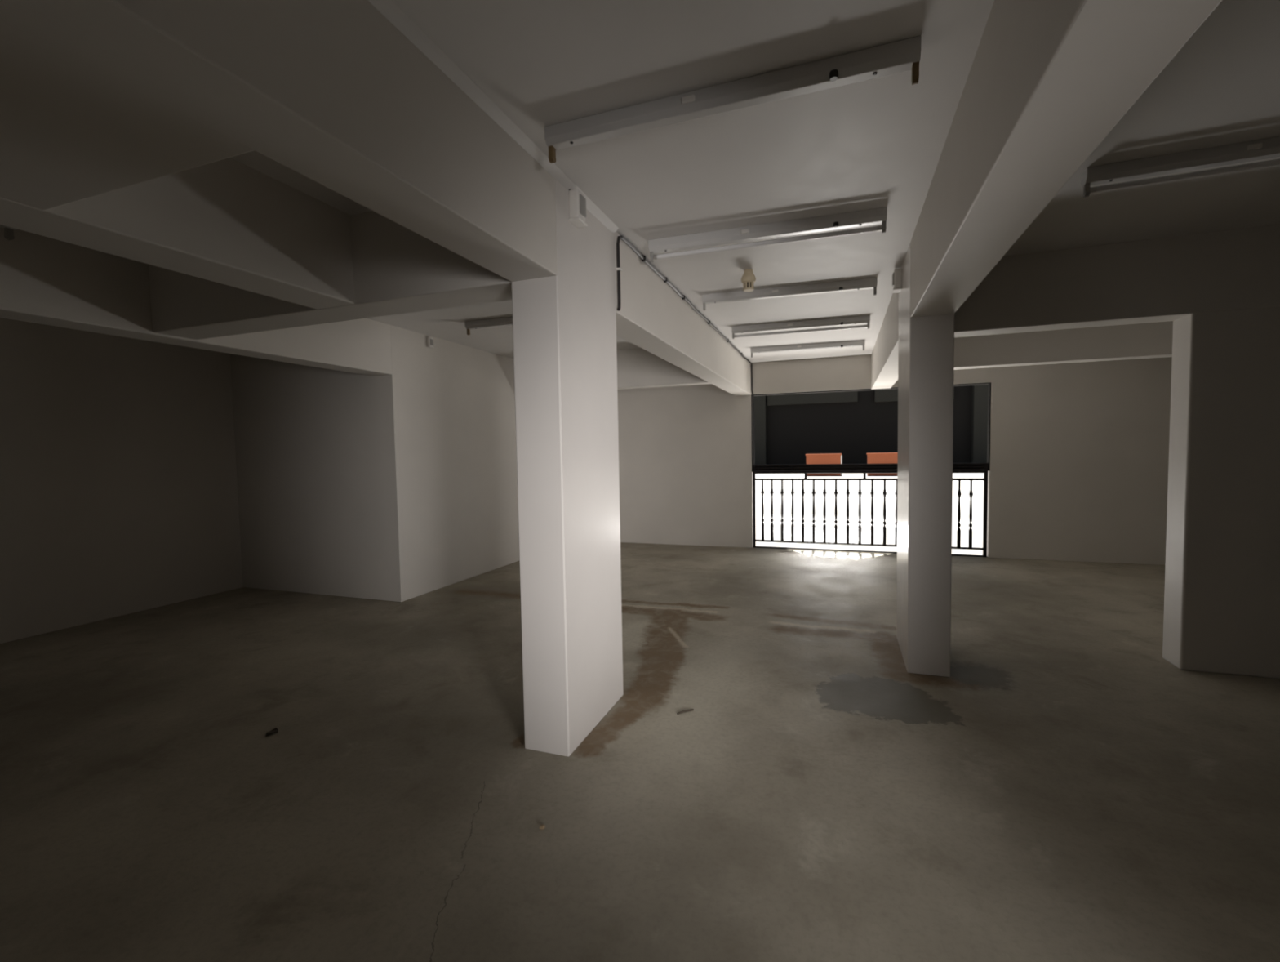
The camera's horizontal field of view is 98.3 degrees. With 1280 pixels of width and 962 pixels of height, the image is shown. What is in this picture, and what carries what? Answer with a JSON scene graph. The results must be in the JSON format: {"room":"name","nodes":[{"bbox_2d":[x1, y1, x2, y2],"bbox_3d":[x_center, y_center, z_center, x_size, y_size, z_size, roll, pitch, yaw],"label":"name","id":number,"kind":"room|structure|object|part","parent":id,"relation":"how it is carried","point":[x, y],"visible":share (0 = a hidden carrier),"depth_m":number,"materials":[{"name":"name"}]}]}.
{"room":"parking garage","nodes":[
{"label":"parking garage","id":0,"kind":"room"},
{"bbox_2d":[0,317,243,643],"bbox_3d":[-5.989,0.006,3.141,0.250,2.870,7.463,0,3,20],"label":"wall","id":1,"kind":"structure","parent":0,"point":[119,495],"depth_m":5.28,"materials":[{"name":"white paint"}]},
{"bbox_2d":[230,324,519,601],"bbox_3d":[-2.996,-0.299,8.029,2.583,2.870,4.177,0,3,20],"label":"wall","id":2,"kind":"structure","parent":0,"point":[401,486],"depth_m":6.11,"materials":[{"name":"white paint"}]},
{"bbox_2d":[426,337,434,347],"bbox_3d":[-2.300,-1.518,6.079,0.044,0.106,0.070,0,3,20],"label":"junction box","id":3,"kind":"object","parent":2,"relation":"attached to","point":[429,340],"visible":1,"depth_m":6.05,"materials":[{"name":"white plastic"}]},
{"bbox_2d":[0,542,1279,961],"bbox_3d":[1.103,1.466,2.743,13.973,0.250,11.540,0,3,20],"label":"floor","id":4,"kind":"structure","parent":0,"point":[1070,791],"depth_m":2.52,"materials":[{"name":"concrete"}]},
{"bbox_2d":[265,727,278,736],"bbox_3d":[-2.011,1.369,3.025,0.054,0.013,0.054,-3,3,-29],"label":"dry leaf","id":5,"kind":"object","parent":4,"relation":"on","point":[274,730],"visible":1,"depth_m":3.02,"materials":[{"name":"brown plant"}]},
{"bbox_2d":[539,824,545,829],"bbox_3d":[-0.392,1.388,2.222,0.022,0.014,0.021,-1,3,1],"label":"chip","id":6,"kind":"object","parent":4,"relation":"on","point":[542,826],"visible":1,"depth_m":2.22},
{"bbox_2d":[511,178,623,756],"bbox_3d":[-0.370,-0.072,3.053,0.254,2.840,0.740,0,3,20],"label":"column","id":7,"kind":"structure","parent":4,"relation":"on","point":[565,355],"depth_m":2.77,"materials":[{"name":"white paint"}]},
{"bbox_2d":[568,188,587,227],"bbox_3d":[-0.309,-1.366,2.755,0.062,0.168,0.102,0,3,20],"label":"junction box","id":8,"kind":"object","parent":7,"relation":"attached to","point":[577,201],"visible":1,"depth_m":2.72,"materials":[{"name":"white plastic"}]},
{"bbox_2d":[676,708,693,714],"bbox_3d":[0.261,1.327,3.188,0.108,0.013,0.013,-2,3,-27],"label":"twig","id":9,"kind":"object","parent":4,"relation":"on","point":[691,709],"visible":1,"depth_m":3.18,"materials":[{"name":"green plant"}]},
{"bbox_2d":[896,241,954,676],"bbox_3d":[2.003,-0.158,3.924,0.254,2.840,0.747,0,3,20],"label":"column","id":10,"kind":"structure","parent":4,"relation":"on","point":[926,350],"depth_m":3.60,"materials":[{"name":"white paint"}]},
{"bbox_2d":[892,268,902,293],"bbox_3d":[1.893,-1.475,4.076,0.062,0.152,0.100,0,3,20],"label":"junction box","id":11,"kind":"object","parent":10,"relation":"attached to","point":[897,274],"visible":1,"depth_m":4.04,"materials":[{"name":"white plastic"}]},
{"bbox_2d":[231,0,1279,362],"bbox_3d":[1.050,-1.574,2.585,13.973,0.200,11.540,0,3,20],"label":"ceiling","id":12,"kind":"structure","parent":0,"point":[878,142],"depth_m":2.34,"materials":[{"name":"white paint"}]},
{"bbox_2d":[0,224,17,239],"bbox_3d":[-2.751,-1.354,2.735,1.370,0.124,0.088,0,3,20],"label":"light","id":13,"kind":"object","parent":12,"relation":"attached to","point":[8,231],"visible":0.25,"depth_m":2.96,"materials":[{"name":"white metal"}]},
{"bbox_2d":[0,20,253,209],"bbox_3d":[-2.584,-1.143,1.514,2.990,0.524,1.027,0,3,20],"label":"beam","id":14,"kind":"structure","parent":12,"relation":"attached to","point":[70,131],"depth_m":1.43,"materials":[{"name":"white paint"}]},
{"bbox_2d":[0,157,354,309],"bbox_3d":[-2.013,-1.190,2.249,0.287,0.527,1.800,0,3,20],"label":"beam","id":15,"kind":"structure","parent":12,"relation":"attached to","point":[227,221],"depth_m":2.42,"materials":[{"name":"white paint"}]},
{"bbox_2d":[0,226,392,375],"bbox_3d":[-3.827,-1.150,2.255,0.249,0.544,7.183,0,3,20],"label":"beam","id":16,"kind":"structure","parent":12,"relation":"attached to","point":[44,280],"depth_m":3.46,"materials":[{"name":"white paint"}]},
{"bbox_2d":[0,0,557,281],"bbox_3d":[-1.368,-1.097,0.268,0.252,0.530,5.100,0,3,20],"label":"beam","id":17,"kind":"structure","parent":12,"relation":"attached to","point":[332,92],"depth_m":1.50,"materials":[{"name":"white paint"}]},
{"bbox_2d":[148,210,511,339],"bbox_3d":[-1.958,-1.246,3.317,2.950,0.528,0.271,0,3,20],"label":"beam","id":18,"kind":"structure","parent":12,"relation":"attached to","point":[397,269],"depth_m":3.04,"materials":[{"name":"white paint"}]},
{"bbox_2d":[464,316,512,334],"bbox_3d":[-1.073,-1.516,5.294,1.370,0.124,0.088,0,3,19],"label":"light","id":19,"kind":"object","parent":12,"relation":"attached to","point":[507,321],"visible":0.35,"depth_m":5.40,"materials":[{"name":"white metal"}]},
{"bbox_2d":[367,0,618,234],"bbox_3d":[-1.098,-1.317,0.594,0.032,0.034,5.680,0,3,20],"label":"trim","id":20,"kind":"structure","parent":12,"relation":"attached to","point":[388,9],"depth_m":1.99,"materials":[{"name":"white paint"}]},
{"bbox_2d":[513,347,715,389],"bbox_3d":[-0.430,-1.476,7.293,2.840,0.533,0.180,0,3,20],"label":"beam","id":21,"kind":"structure","parent":12,"relation":"attached to","point":[637,368],"depth_m":7.02,"materials":[{"name":"white paint"}]},
{"bbox_2d":[614,231,751,395],"bbox_3d":[0.654,-1.424,5.902,0.252,0.530,5.490,0,3,20],"label":"beam","id":22,"kind":"structure","parent":12,"relation":"attached to","point":[652,316],"depth_m":4.47,"materials":[{"name":"white paint"}]},
{"bbox_2d":[616,235,755,466],"bbox_3d":[0.801,-0.854,5.861,0.049,1.570,5.427,0,3,20],"label":"cable","id":23,"kind":"object","parent":12,"relation":"attached to","point":[619,269],"visible":1,"depth_m":3.95,"materials":[{"name":"white plastic"}]},
{"bbox_2d":[544,35,921,163],"bbox_3d":[0.271,-1.370,2.043,1.370,0.124,0.088,0,3,20],"label":"light","id":24,"kind":"object","parent":12,"relation":"attached to","point":[902,55],"visible":1,"depth_m":1.98,"materials":[{"name":"white metal"}]},
{"bbox_2d":[741,268,755,291],"bbox_3d":[0.797,-1.473,4.066,0.108,0.146,0.108,0,3,20],"label":"smoke detector","id":25,"kind":"object","parent":12,"relation":"attached to","point":[748,278],"visible":1,"depth_m":4.04,"materials":[{"name":"beige plastic"}]},
{"bbox_2d":[648,206,887,262],"bbox_3d":[0.714,-1.442,3.279,1.370,0.124,0.088,0,3,18],"label":"light","id":26,"kind":"object","parent":12,"relation":"attached to","point":[875,215],"visible":1,"depth_m":3.24,"materials":[{"name":"white metal"}]},
{"bbox_2d":[702,277,877,310],"bbox_3d":[1.193,-1.514,4.518,1.370,0.124,0.088,0,3,16],"label":"light","id":27,"kind":"object","parent":12,"relation":"attached to","point":[865,283],"visible":1,"depth_m":4.48,"materials":[{"name":"white metal"}]},
{"bbox_2d":[731,315,870,338],"bbox_3d":[1.644,-1.585,5.735,1.370,0.124,0.088,0,3,17],"label":"light","id":28,"kind":"object","parent":12,"relation":"attached to","point":[857,319],"visible":1,"depth_m":5.70,"materials":[{"name":"white metal"}]},
{"bbox_2d":[751,339,865,357],"bbox_3d":[2.091,-1.657,6.959,1.370,0.124,0.088,0,3,16],"label":"light","id":29,"kind":"object","parent":12,"relation":"attached to","point":[861,342],"visible":1,"depth_m":6.92,"materials":[{"name":"white metal"}]},
{"bbox_2d":[871,292,898,389],"bbox_3d":[2.754,-1.464,6.013,0.252,0.535,3.860,0,3,20],"label":"beam","id":30,"kind":"structure","parent":12,"relation":"attached to","point":[884,356],"depth_m":5.67,"materials":[{"name":"white paint"}]},
{"bbox_2d":[954,320,1173,369],"bbox_3d":[5.795,-1.464,5.028,6.190,0.536,0.200,0,3,20],"label":"beam","id":31,"kind":"structure","parent":12,"relation":"attached to","point":[1148,340],"depth_m":5.50,"materials":[{"name":"white paint"}]},
{"bbox_2d":[910,0,1222,317],"bbox_3d":[0.730,-1.136,0.374,0.252,0.535,6.720,0,3,20],"label":"beam","id":32,"kind":"structure","parent":12,"relation":"attached to","point":[1047,82],"depth_m":1.54,"materials":[{"name":"white paint"}]},
{"bbox_2d":[1080,136,1279,197],"bbox_3d":[2.788,-1.434,2.434,1.370,0.124,0.088,0,3,21],"label":"light","id":33,"kind":"object","parent":12,"relation":"attached to","point":[1268,148],"visible":1,"depth_m":2.53,"materials":[{"name":"white metal"}]},
{"bbox_2d":[617,354,1172,564],"bbox_3d":[4.103,-0.402,7.644,11.240,2.870,0.100,0,3,20],"label":"wall","id":34,"kind":"structure","parent":0,"point":[1079,451],"depth_m":7.29,"materials":[{"name":"white paint"}]},
{"bbox_2d":[752,462,988,556],"bbox_3d":[3.218,0.390,8.011,3.132,1.280,0.076,0,3,20],"label":"railing","id":35,"kind":"object","parent":34,"relation":"attached to","point":[864,468],"visible":0.84,"depth_m":8.05,"materials":[{"name":"black metal"}]},
{"bbox_3d":[1.759,0.391,8.526,0.038,1.275,0.040,0,3,20],"label":"post","id":36,"kind":"part","parent":35,"relation":"part of","materials":[{"name":"brown paint"}]},
{"bbox_3d":[3.225,1.018,8.036,3.090,0.020,0.032,0,3,20],"label":"sill rail","id":37,"kind":"part","parent":35,"relation":"part of","materials":[{"name":"brown paint"}]},
{"bbox_3d":[3.224,0.920,8.031,3.090,0.028,0.028,0,3,20],"label":"rail","id":38,"kind":"part","parent":35,"relation":"part of","materials":[{"name":"brown paint"}]},
{"bbox_3d":[3.204,-0.230,7.972,3.090,0.036,0.036,0,3,20],"label":"rail","id":39,"kind":"part","parent":35,"relation":"part of","materials":[{"name":"black metal"}]},
{"bbox_3d":[3.211,-0.191,7.992,3.090,0.052,0.052,0,3,20],"label":"rail","id":40,"kind":"part","parent":35,"relation":"part of","materials":[{"name":"black metal"}]},
{"bbox_3d":[3.207,-0.025,7.982,3.090,0.032,0.032,0,3,20],"label":"rail","id":41,"kind":"part","parent":35,"relation":"part of","materials":[{"name":"metal"}]},
{"bbox_3d":[3.205,-0.140,7.976,3.090,0.060,0.060,0,3,20],"label":"rail","id":42,"kind":"part","parent":35,"relation":"part of","materials":[{"name":"metal"}]},
{"bbox_3d":[4.669,0.395,7.482,0.044,1.275,0.040,0,3,20],"label":"post","id":43,"kind":"part","parent":35,"relation":"part of","materials":[{"name":"brown paint"}]},
{"bbox_2d":[751,382,991,471],"bbox_3d":[3.204,-0.726,7.958,3.163,1.176,0.111,0,3,20],"label":"trim opening","id":44,"kind":"structure","parent":34,"relation":"attached to","point":[974,384],"depth_m":7.81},
{"bbox_2d":[1162,306,1279,678],"bbox_3d":[5.808,-0.170,2.895,4.722,2.840,0.230,0,3,20],"label":"wall","id":45,"kind":"structure","parent":0,"point":[1222,590],"depth_m":3.53,"materials":[{"name":"white paint"}]},
{"bbox_2d":[954,223,1279,337],"bbox_3d":[5.095,-1.346,3.076,6.190,0.546,0.234,0,3,20],"label":"beam","id":46,"kind":"structure","parent":45,"relation":"on","point":[1168,278],"depth_m":3.64,"materials":[{"name":"white paint"}]},
{"label":"outside","id":47,"kind":"structure","parent":0,"visible":0},
{"bbox_2d":[755,471,988,555],"bbox_3d":[9.847,0.215,24.484,46.000,0.295,35.360,0,3,20],"label":"ground","id":48,"kind":"structure","parent":47,"point":[842,485],"depth_m":13.37,"materials":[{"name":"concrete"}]},
{"bbox_2d":[805,453,842,475],"bbox_3d":[10.402,-0.920,31.326,1.960,1.245,0.780,0,3,20],"label":"block","id":49,"kind":"object","parent":48,"relation":"on","point":[828,458],"visible":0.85,"depth_m":30.97,"materials":[{"name":"ceramic"}]},
{"bbox_2d":[754,384,987,464],"bbox_3d":[14.822,-5.147,38.327,46.000,9.200,1.800,0,3,20],"label":"building","id":50,"kind":"structure","parent":48,"relation":"on","point":[788,428],"depth_m":38.25,"materials":[{"name":"black"}]},
{"bbox_2d":[866,452,897,475],"bbox_3d":[13.490,-0.916,30.219,2.060,1.245,0.780,0,3,20],"label":"block","id":51,"kind":"object","parent":48,"relation":"on","point":[883,457],"visible":0.42,"depth_m":29.96,"materials":[{"name":"ceramic"}]}
]}

